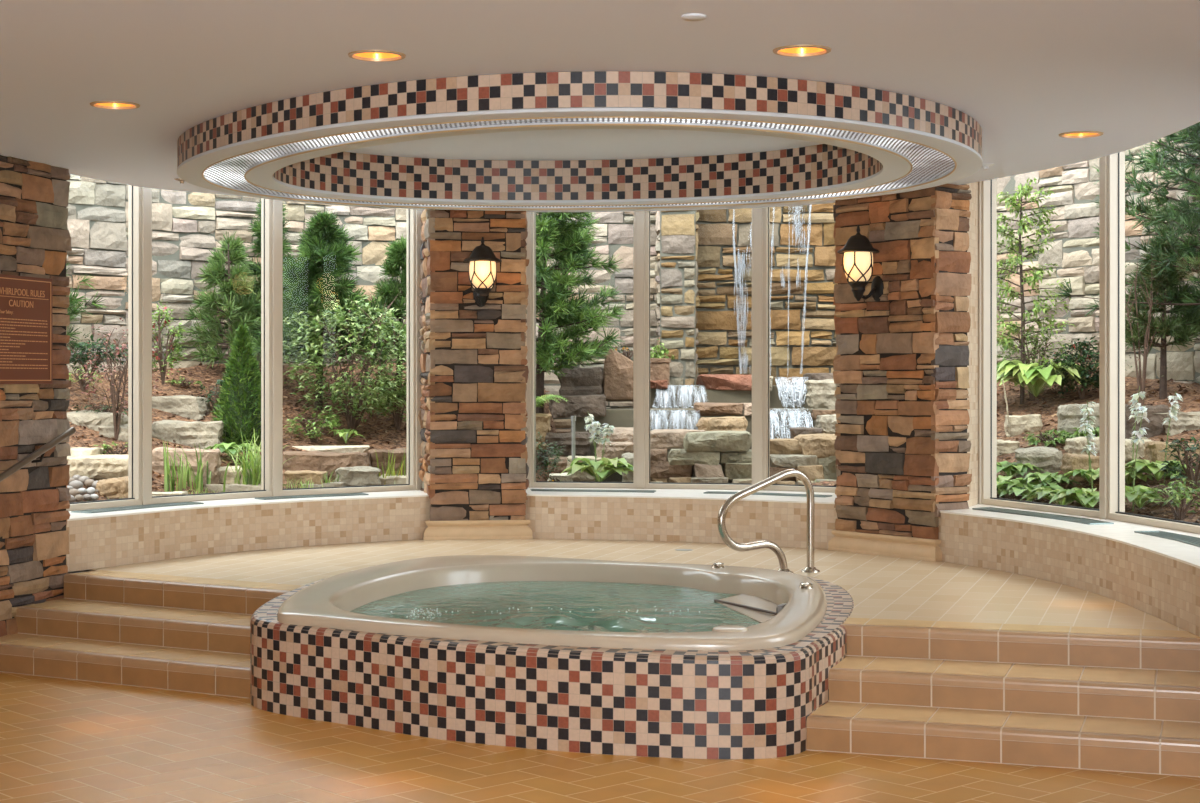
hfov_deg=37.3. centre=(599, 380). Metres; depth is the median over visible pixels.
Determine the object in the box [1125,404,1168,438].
rock
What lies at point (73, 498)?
pebble
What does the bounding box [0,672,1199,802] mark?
floor
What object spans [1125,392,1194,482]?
hosta
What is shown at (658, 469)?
rock
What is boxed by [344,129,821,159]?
ceiling
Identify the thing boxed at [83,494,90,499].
pebble
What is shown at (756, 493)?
grille
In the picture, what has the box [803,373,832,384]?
rock
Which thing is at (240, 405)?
spruce
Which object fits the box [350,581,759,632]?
water
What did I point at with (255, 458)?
daylily
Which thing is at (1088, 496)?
hosta
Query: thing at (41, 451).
handrail
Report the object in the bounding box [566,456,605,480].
rock
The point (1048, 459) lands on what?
rock
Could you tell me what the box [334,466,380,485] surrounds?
rock
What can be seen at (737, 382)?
rock
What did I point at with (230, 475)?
rock
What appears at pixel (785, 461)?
rock
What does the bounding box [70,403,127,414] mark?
ground cover
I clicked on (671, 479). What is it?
rock
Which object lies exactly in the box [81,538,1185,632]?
deck
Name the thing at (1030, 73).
ceiling
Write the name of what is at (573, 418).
pipe
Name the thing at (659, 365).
planter
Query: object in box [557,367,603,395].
rock
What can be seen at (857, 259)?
wall lantern
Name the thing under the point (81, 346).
leafy shrub
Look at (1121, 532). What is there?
sill
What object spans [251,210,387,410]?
pine tree
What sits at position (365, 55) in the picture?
recessed light
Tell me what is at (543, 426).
rock
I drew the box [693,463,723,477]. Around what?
rock
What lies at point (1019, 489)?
hosta
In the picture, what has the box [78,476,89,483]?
pebble
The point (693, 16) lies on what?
sprinkler cover
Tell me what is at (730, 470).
rock
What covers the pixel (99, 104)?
recessed light
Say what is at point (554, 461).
leafy shrub
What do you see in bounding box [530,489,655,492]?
grille
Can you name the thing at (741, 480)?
rock
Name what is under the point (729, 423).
rock
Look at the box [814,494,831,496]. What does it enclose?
grille
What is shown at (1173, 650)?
step
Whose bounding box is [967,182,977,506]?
wall
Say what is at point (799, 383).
cascade
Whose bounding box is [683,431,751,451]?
rock
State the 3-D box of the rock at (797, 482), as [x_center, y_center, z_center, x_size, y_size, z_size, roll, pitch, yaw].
[1.830,0.937,16.066,0.182,0.110,0.719,0,0,0]
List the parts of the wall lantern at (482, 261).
lamp shade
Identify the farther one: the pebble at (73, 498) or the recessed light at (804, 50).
the pebble at (73, 498)
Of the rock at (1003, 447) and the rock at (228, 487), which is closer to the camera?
the rock at (228, 487)
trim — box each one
[423,519,532,539]
[828,530,941,561]
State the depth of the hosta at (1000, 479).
13.71 m
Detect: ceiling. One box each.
[0,0,1199,211]
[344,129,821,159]
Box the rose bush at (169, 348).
[152,302,188,384]
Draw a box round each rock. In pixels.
[67,410,127,430]
[67,447,103,460]
[68,454,127,478]
[96,476,127,498]
[98,424,127,441]
[152,395,209,419]
[152,420,225,449]
[152,447,221,484]
[152,491,187,495]
[204,484,260,492]
[218,466,256,483]
[283,451,371,479]
[283,470,327,483]
[292,445,369,452]
[303,482,345,487]
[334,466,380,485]
[368,448,405,474]
[379,474,405,484]
[536,410,551,450]
[544,432,590,460]
[547,456,567,479]
[547,473,572,480]
[548,394,605,416]
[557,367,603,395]
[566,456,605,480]
[596,442,632,461]
[603,349,632,401]
[603,427,632,442]
[621,452,632,481]
[650,380,667,388]
[650,429,704,449]
[650,449,666,461]
[650,461,692,477]
[650,478,666,481]
[667,449,719,464]
[667,477,690,482]
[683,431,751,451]
[691,476,727,482]
[693,402,743,415]
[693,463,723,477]
[696,374,751,390]
[696,416,747,430]
[720,449,751,463]
[721,463,751,479]
[728,478,751,482]
[743,403,751,415]
[770,376,772,390]
[770,438,801,454]
[770,454,817,468]
[770,467,795,481]
[775,481,794,484]
[788,427,822,438]
[794,433,836,457]
[795,465,823,481]
[795,481,813,484]
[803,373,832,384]
[804,379,836,408]
[811,410,835,419]
[813,479,836,482]
[814,414,836,433]
[817,456,836,467]
[823,467,836,479]
[997,439,1019,455]
[1001,372,1042,436]
[1015,446,1062,477]
[1056,403,1098,437]
[1060,453,1098,482]
[1064,437,1098,454]
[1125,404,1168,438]
[1125,439,1150,462]
[1143,441,1199,462]
[1155,411,1199,435]
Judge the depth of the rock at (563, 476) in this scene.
15.43 m
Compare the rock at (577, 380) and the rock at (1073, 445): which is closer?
the rock at (1073, 445)
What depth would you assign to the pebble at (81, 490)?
13.52 m
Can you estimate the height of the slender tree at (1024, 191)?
2.142 m
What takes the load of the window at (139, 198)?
in the wall at (1167, 589)
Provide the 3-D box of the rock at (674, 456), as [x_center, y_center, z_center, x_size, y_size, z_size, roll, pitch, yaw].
[0.841,0.678,16.174,0.495,0.151,0.736,0,0,0]
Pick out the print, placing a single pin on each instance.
(23, 341)
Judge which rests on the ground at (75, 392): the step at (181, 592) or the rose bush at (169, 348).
the rose bush at (169, 348)
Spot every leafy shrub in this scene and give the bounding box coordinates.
[66,335,127,378]
[67,365,102,391]
[197,379,224,414]
[283,289,405,433]
[284,406,340,442]
[375,368,405,431]
[536,432,569,478]
[997,320,1074,400]
[1041,336,1126,398]
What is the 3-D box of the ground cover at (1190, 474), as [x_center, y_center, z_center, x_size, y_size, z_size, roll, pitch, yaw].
[4.268,0.590,12.676,0.596,0.448,0.465,0,0,0]
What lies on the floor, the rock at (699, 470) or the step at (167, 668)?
the step at (167, 668)
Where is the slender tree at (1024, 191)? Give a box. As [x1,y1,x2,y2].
[997,178,1080,403]
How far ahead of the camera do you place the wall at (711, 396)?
17.80 m
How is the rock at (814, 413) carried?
on the wall at (616, 417)
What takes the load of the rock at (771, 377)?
on the wall at (711, 396)
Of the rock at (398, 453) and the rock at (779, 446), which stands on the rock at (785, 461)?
the rock at (779, 446)
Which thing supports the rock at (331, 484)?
on the ground at (75, 392)
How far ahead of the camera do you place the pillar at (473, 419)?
13.89 m
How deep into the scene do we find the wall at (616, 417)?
17.05 m
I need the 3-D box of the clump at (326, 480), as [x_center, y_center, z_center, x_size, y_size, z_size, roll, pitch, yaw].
[-2.291,0.831,14.984,0.311,0.178,0.169,0,0,14]
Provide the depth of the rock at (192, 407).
15.99 m
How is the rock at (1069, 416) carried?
on the ground at (75, 392)
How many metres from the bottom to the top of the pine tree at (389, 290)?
1.751 m
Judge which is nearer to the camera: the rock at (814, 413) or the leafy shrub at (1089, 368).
the leafy shrub at (1089, 368)
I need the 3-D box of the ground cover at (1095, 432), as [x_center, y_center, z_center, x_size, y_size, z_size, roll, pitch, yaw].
[3.989,0.449,14.665,0.382,0.183,0.474,0,0,0]
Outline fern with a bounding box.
[536,394,567,406]
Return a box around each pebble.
[68,495,75,502]
[69,480,82,488]
[69,489,79,496]
[75,494,83,500]
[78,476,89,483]
[78,488,86,493]
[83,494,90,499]
[85,479,93,486]
[86,487,95,494]
[91,494,98,499]
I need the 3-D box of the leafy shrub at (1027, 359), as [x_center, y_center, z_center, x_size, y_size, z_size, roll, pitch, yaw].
[3.961,-0.193,16.305,0.698,0.885,0.590,0,0,-27]
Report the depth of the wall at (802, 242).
18.87 m
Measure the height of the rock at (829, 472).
0.131 m
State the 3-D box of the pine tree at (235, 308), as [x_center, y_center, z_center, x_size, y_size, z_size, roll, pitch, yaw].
[-3.513,-0.641,16.876,0.908,1.579,0.966,0,0,-25]
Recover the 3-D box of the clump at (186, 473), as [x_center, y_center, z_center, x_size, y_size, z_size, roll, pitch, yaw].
[-3.241,0.696,14.367,0.369,0.406,0.574,0,0,-33]
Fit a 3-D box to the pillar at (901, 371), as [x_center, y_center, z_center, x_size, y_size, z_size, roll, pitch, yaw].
[2.111,-0.069,12.734,0.461,2.604,1.154,0,0,-31]
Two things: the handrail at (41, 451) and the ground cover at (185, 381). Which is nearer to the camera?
the handrail at (41, 451)
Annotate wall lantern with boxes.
[464,237,501,306]
[837,226,883,301]
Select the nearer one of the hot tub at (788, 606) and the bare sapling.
the hot tub at (788, 606)
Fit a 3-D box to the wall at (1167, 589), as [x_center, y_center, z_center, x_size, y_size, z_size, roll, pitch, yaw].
[0.637,1.063,11.420,7.220,0.339,3.932,0,0,29]
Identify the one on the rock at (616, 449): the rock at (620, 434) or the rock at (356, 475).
the rock at (620, 434)
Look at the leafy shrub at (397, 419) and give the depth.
16.70 m
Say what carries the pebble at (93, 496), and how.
on the chips
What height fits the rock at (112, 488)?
0.288 m
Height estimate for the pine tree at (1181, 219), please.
3.140 m
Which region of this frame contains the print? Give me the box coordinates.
[0,318,47,368]
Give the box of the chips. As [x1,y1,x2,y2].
[67,362,1199,522]
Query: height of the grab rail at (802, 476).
0.675 m
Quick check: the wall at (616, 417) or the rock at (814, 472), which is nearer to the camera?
the rock at (814, 472)
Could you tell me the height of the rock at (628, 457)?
0.353 m
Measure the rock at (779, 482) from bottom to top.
0.112 m
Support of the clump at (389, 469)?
on the ground at (75, 392)
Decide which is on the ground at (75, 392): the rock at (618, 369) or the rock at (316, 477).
the rock at (316, 477)
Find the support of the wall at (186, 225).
on the ground at (75, 392)
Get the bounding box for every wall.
[66,174,657,432]
[66,496,1199,636]
[571,408,834,481]
[579,441,751,481]
[650,385,808,407]
[696,203,836,384]
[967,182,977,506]
[997,130,1199,383]
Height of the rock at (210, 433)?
0.334 m
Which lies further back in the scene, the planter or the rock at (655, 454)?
the planter
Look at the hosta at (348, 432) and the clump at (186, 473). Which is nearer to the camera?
the clump at (186, 473)
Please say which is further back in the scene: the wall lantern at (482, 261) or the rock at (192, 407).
the rock at (192, 407)
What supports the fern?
on the ground at (75, 392)
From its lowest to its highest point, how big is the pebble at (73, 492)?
0.069 m
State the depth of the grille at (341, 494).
13.67 m
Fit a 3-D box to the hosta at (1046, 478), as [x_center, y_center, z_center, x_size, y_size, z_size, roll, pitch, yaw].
[3.447,0.774,13.702,0.462,0.140,0.511,0,0,-18]
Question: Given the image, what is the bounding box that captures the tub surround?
[250,576,853,758]
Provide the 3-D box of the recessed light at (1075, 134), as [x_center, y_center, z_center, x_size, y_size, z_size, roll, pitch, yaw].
[2.648,-1.446,9.801,0.240,0.188,0.240,0,0,0]
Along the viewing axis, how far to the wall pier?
18.33 m
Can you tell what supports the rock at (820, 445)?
on the rock at (785, 461)
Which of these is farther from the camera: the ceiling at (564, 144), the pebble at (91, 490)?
the pebble at (91, 490)
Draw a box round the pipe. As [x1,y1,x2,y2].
[571,416,575,459]
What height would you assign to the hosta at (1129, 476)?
0.754 m
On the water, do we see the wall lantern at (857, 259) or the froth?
the froth
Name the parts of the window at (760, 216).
rail, rail, rail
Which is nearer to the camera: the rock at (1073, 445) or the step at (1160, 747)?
the step at (1160, 747)
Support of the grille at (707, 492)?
on the sill
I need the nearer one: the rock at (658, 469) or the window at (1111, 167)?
the window at (1111, 167)
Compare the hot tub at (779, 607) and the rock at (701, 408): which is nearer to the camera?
the hot tub at (779, 607)
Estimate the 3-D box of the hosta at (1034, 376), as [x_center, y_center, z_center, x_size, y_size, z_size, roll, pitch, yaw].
[3.952,-0.023,16.108,1.010,0.340,1.089,0,0,-30]
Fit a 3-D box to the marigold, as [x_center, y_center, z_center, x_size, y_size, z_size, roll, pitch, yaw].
[0.269,-0.257,17.801,0.256,0.259,0.203,0,0,0]
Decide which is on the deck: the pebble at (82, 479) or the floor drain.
the floor drain
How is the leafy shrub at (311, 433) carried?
on the ground at (75, 392)
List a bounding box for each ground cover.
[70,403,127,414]
[93,441,127,454]
[165,376,201,387]
[1023,429,1074,446]
[1060,426,1098,437]
[1133,473,1199,519]
[1156,433,1199,488]
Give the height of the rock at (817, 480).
0.122 m
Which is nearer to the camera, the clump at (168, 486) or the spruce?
the clump at (168, 486)
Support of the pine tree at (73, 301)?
on the ground at (75, 392)
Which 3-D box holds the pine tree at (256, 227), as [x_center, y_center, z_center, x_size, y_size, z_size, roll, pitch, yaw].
[-3.230,-0.893,17.297,0.901,1.912,1.043,0,0,0]
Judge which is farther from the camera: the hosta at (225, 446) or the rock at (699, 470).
the rock at (699, 470)
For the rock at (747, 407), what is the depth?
17.02 m
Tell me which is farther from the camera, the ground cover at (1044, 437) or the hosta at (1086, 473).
the ground cover at (1044, 437)
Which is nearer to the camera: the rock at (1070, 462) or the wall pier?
the rock at (1070, 462)
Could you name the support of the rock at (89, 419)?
on the ground at (75, 392)
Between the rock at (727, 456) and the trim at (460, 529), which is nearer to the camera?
the trim at (460, 529)
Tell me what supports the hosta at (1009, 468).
on the ground at (75, 392)
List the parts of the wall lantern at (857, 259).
lamp shade, arm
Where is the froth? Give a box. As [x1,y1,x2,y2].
[391,606,699,617]
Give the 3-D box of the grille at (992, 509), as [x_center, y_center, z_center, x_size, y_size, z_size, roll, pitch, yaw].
[2.901,0.887,11.751,0.224,0.010,1.468,0,0,-19]
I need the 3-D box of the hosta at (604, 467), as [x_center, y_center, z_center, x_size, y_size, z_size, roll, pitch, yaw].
[0.003,0.580,15.297,0.714,0.646,0.677,0,0,0]
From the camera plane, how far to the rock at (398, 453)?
15.48 m
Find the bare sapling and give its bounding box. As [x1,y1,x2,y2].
[1125,255,1173,404]
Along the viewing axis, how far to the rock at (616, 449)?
15.93 m
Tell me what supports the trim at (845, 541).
attached to the pillar at (901, 371)
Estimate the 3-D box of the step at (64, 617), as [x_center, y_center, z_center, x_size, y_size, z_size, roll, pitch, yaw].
[-2.701,1.462,10.681,2.334,0.152,0.520,0,0,29]
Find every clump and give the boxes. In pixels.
[162,439,183,491]
[173,444,228,492]
[185,488,222,493]
[283,478,322,488]
[323,471,341,482]
[375,450,405,484]
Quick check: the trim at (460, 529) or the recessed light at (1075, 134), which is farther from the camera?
the trim at (460, 529)
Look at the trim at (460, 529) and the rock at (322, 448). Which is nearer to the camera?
the trim at (460, 529)
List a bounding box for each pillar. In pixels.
[0,155,71,636]
[418,209,528,520]
[833,184,971,539]
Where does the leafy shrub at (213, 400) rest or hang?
on the ground at (75, 392)
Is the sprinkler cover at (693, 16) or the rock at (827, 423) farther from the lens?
the rock at (827, 423)
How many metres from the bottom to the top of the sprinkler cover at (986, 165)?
0.034 m
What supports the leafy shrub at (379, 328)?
on the ground at (75, 392)
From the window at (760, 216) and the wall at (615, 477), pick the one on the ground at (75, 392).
the wall at (615, 477)
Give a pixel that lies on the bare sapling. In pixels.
(1141, 380)
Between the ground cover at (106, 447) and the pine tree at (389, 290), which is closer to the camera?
the ground cover at (106, 447)
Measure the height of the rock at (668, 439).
0.183 m
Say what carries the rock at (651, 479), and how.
on the rock
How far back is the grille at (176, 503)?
12.47 m
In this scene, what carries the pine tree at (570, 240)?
on the ground at (75, 392)
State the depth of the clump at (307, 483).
14.79 m
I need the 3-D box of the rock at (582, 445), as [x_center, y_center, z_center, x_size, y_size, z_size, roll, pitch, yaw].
[-0.301,0.627,16.585,0.444,0.308,0.520,0,0,0]
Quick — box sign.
[0,274,51,383]
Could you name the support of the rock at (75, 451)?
on the ground at (75, 392)
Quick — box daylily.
[221,429,292,485]
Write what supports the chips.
on the ground at (75, 392)
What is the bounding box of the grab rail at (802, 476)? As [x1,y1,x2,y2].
[717,469,819,572]
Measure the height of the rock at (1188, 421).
0.269 m
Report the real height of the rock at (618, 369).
0.524 m
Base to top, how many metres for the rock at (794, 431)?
0.151 m
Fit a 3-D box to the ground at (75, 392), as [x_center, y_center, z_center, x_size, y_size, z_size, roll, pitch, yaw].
[0.097,0.331,12.767,21.310,1.569,17.341,0,0,9]
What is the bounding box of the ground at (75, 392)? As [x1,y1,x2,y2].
[66,360,1199,523]
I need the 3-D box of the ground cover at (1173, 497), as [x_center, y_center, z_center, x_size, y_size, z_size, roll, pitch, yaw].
[3.964,0.797,12.029,0.661,0.373,0.551,0,0,0]
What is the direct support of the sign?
attached to the pillar at (35, 238)
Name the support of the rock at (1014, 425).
on the ground at (75, 392)
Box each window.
[66,185,422,510]
[526,207,837,492]
[978,151,1199,533]
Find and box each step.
[0,633,249,697]
[14,598,251,654]
[63,570,301,614]
[806,701,1199,776]
[829,656,1199,722]
[831,618,1199,671]
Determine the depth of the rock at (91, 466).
13.89 m
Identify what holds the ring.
attached to the ceiling at (1030, 73)
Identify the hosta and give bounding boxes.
[205,440,260,458]
[329,429,364,442]
[559,414,632,481]
[997,360,1097,396]
[997,461,1044,477]
[997,475,1026,496]
[997,479,1062,501]
[1020,472,1080,485]
[1020,487,1082,504]
[1049,424,1128,507]
[1062,400,1098,484]
[1095,407,1179,511]
[1096,386,1154,484]
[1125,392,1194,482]
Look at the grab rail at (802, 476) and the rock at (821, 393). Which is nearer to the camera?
the grab rail at (802, 476)
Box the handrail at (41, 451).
[0,427,75,481]
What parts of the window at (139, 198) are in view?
rail, rail, rail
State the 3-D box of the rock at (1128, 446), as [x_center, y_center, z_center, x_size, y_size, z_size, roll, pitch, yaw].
[4.192,0.588,13.967,0.362,0.269,0.348,0,0,0]
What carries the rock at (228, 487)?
on the ground at (75, 392)
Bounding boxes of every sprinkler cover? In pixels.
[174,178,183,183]
[681,13,706,20]
[982,163,993,169]
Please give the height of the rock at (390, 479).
0.246 m
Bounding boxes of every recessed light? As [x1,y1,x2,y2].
[90,101,139,108]
[348,50,405,61]
[773,44,830,56]
[1059,131,1102,137]
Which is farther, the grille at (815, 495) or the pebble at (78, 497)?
the grille at (815, 495)
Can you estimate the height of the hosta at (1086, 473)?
0.651 m
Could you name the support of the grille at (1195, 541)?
on the sill
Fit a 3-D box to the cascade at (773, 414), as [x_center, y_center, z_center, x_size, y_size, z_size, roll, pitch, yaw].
[1.782,0.424,16.799,0.453,0.355,0.722,0,0,0]
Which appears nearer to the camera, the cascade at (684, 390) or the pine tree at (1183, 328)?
the pine tree at (1183, 328)
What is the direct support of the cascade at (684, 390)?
on the wall at (711, 396)
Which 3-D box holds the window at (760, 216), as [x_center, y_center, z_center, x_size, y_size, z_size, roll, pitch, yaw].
[0.707,-0.660,14.632,2.760,3.100,0.325,0,0,16]
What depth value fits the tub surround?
8.21 m
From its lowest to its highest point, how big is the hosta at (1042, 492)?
0.158 m
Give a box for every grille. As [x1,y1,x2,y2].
[71,502,203,512]
[255,493,368,499]
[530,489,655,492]
[704,491,736,493]
[751,492,806,496]
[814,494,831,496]
[972,507,1113,524]
[1134,531,1199,546]
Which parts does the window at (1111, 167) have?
rail, rail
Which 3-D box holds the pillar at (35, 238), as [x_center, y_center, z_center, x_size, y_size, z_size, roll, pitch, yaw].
[-4.056,0.160,10.704,0.945,3.060,1.808,0,0,15]
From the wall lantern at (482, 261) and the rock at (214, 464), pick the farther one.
the rock at (214, 464)
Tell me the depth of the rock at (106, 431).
15.09 m
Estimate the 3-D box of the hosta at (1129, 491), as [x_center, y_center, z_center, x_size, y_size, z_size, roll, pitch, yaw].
[3.779,0.543,12.498,0.560,0.743,0.568,0,0,-42]
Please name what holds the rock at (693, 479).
on the ground at (75, 392)
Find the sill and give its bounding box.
[67,488,1199,573]
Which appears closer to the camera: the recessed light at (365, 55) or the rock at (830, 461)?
the recessed light at (365, 55)
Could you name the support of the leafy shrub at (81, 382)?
on the ground at (75, 392)
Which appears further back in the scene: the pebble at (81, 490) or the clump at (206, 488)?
the clump at (206, 488)
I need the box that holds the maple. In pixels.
[79,316,159,439]
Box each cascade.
[652,385,704,407]
[652,410,697,429]
[770,407,813,438]
[776,377,805,407]
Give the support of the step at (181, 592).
on the step at (64, 617)
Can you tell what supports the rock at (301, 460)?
on the ground at (75, 392)
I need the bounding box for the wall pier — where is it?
[654,210,699,384]
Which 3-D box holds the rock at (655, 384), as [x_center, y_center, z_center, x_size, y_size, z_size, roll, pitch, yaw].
[0.581,0.034,17.846,0.191,0.090,0.497,0,0,0]
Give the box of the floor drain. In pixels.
[676,549,691,550]
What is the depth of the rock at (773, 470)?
15.88 m
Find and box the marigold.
[615,344,632,358]
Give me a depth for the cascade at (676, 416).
16.89 m
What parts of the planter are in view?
pot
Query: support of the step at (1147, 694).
on the step at (1160, 747)
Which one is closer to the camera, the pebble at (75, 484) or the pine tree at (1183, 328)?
the pebble at (75, 484)
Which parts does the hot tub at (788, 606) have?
control knob, filter lid, corner seat, control knob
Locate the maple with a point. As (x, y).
(117, 416)
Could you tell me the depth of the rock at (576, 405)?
16.93 m
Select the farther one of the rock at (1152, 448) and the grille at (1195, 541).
the rock at (1152, 448)
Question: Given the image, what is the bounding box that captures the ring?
[177,71,982,210]
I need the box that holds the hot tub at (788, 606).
[277,555,826,650]
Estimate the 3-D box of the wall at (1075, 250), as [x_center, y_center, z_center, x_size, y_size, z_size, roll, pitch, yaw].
[5.378,-1.562,15.239,1.332,5.903,9.008,0,0,-24]
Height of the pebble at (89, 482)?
0.061 m
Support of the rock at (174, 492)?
on the ground at (75, 392)
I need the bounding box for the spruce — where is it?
[209,323,260,446]
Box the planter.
[650,339,674,384]
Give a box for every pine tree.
[66,262,108,348]
[181,231,260,367]
[219,200,300,338]
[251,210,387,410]
[351,234,405,402]
[536,212,624,413]
[1055,122,1199,315]
[1125,235,1199,398]

